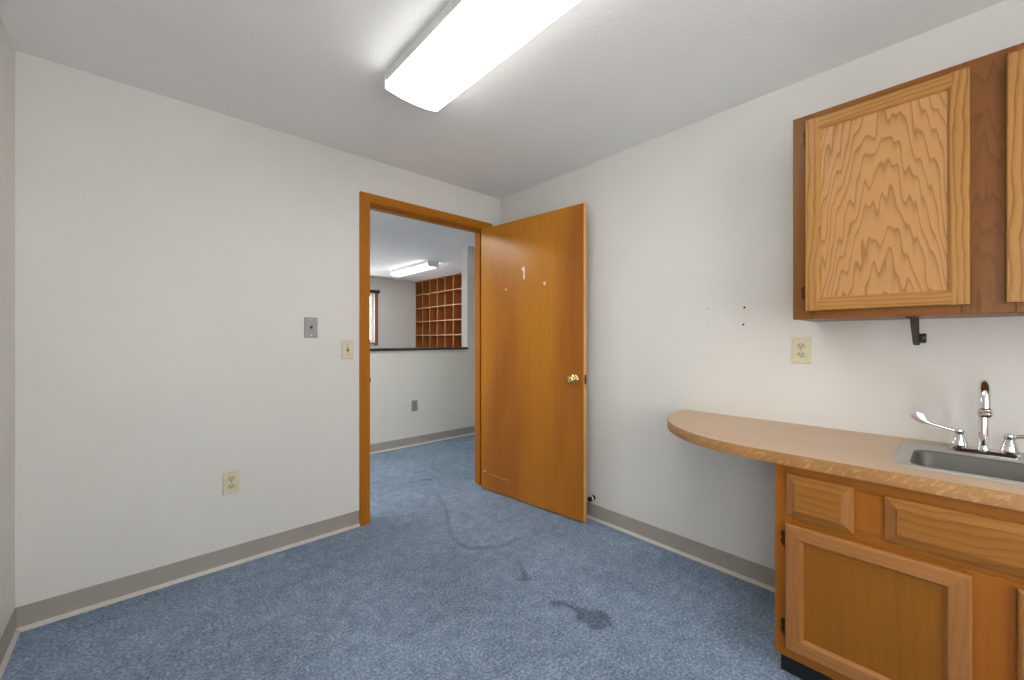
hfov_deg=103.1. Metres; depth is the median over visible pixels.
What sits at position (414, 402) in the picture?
electrical outlet
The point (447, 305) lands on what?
shelf
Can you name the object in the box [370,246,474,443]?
wall
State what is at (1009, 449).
faucet
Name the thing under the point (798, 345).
receptacle
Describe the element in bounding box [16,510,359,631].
baseboard
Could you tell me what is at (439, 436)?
baseboard
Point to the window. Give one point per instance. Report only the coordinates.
(376, 294)
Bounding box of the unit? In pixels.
[416,272,461,347]
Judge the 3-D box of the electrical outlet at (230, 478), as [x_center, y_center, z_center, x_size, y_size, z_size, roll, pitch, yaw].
[-1.455,0.738,2.107,0.072,0.117,0.007,0,0,-42]
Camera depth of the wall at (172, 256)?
1.95 m
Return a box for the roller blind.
[370,290,379,292]
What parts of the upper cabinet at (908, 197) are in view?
cabinet door, rail, rail, rail, rail, panel, rail, rail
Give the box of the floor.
[1,434,801,679]
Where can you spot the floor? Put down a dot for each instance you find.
(449, 577)
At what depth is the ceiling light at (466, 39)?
1.49 m
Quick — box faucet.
[911,379,1023,459]
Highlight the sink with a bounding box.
[892,441,1023,485]
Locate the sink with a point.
(921, 455)
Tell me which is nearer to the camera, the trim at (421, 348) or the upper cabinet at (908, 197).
the upper cabinet at (908, 197)
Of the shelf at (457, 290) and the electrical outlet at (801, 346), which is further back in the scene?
the shelf at (457, 290)
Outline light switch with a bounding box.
[342,340,352,358]
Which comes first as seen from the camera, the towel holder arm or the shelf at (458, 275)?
the towel holder arm
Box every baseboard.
[0,608,19,679]
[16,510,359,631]
[370,426,474,453]
[587,502,774,592]
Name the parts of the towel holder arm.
arm, roll knob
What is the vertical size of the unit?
2.326 m
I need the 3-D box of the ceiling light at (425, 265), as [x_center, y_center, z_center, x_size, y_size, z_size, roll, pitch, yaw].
[-1.552,-1.113,6.407,0.192,0.092,1.180,0,0,-42]
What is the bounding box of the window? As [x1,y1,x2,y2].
[370,293,377,344]
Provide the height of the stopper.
0.033 m
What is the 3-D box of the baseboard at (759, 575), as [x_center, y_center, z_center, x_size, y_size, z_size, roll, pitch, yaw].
[0.615,1.121,2.554,0.016,0.098,2.098,0,0,-42]
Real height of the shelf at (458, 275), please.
0.014 m
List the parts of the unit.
panel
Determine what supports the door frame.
attached to the wall at (172, 256)
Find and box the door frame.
[359,191,491,525]
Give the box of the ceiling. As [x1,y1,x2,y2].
[0,0,1005,281]
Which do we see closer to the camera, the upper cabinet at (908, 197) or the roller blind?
the upper cabinet at (908, 197)
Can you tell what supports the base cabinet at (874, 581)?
on the floor
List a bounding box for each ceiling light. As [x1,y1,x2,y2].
[384,0,579,111]
[391,260,438,276]
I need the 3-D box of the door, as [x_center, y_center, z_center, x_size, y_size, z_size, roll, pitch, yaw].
[0.119,0.144,2.904,0.956,2.033,0.156,0,0,42]
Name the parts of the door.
knob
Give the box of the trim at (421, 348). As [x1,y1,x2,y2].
[370,347,467,350]
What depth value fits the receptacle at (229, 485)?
2.10 m
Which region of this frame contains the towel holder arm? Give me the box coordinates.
[906,317,926,344]
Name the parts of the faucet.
lever, spout, deck plate, lever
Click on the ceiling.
(605, 78)
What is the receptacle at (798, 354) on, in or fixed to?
attached to the electrical outlet at (801, 346)
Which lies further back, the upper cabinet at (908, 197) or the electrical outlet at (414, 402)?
the electrical outlet at (414, 402)
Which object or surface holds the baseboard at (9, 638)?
attached to the wall at (7, 51)
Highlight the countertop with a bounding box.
[667,410,1023,511]
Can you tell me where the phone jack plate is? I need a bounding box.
[304,317,317,337]
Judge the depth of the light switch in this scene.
2.51 m
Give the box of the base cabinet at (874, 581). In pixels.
[775,464,1023,679]
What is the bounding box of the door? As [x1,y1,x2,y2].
[481,203,586,522]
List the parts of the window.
sash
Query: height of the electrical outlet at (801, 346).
0.117 m
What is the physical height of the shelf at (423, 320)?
0.014 m
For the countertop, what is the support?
on the base cabinet at (874, 581)
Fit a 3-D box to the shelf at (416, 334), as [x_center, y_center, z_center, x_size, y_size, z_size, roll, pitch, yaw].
[-1.107,-0.092,7.431,0.288,0.014,2.078,0,0,-42]
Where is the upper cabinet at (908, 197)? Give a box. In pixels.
[793,42,1023,321]
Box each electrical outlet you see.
[223,470,238,494]
[412,400,416,410]
[792,337,810,363]
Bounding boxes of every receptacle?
[227,476,234,481]
[227,483,234,488]
[796,343,805,348]
[796,352,805,357]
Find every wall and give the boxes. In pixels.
[0,17,14,638]
[15,50,499,607]
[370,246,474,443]
[370,277,415,347]
[500,0,1023,569]
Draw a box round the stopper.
[587,495,595,501]
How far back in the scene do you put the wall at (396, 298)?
7.83 m
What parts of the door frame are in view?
casing, head casing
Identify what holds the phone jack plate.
attached to the wall at (172, 256)
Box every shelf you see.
[416,272,461,282]
[416,288,461,295]
[416,303,461,309]
[416,334,461,335]
[417,319,461,322]
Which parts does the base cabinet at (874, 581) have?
drawer, rail, cabinet door, rail, frame, rail, rail, frame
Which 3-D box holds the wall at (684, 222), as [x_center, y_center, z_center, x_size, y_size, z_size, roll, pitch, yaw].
[1.222,0.005,1.988,0.120,2.330,3.792,0,0,-42]
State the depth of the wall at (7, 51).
1.52 m

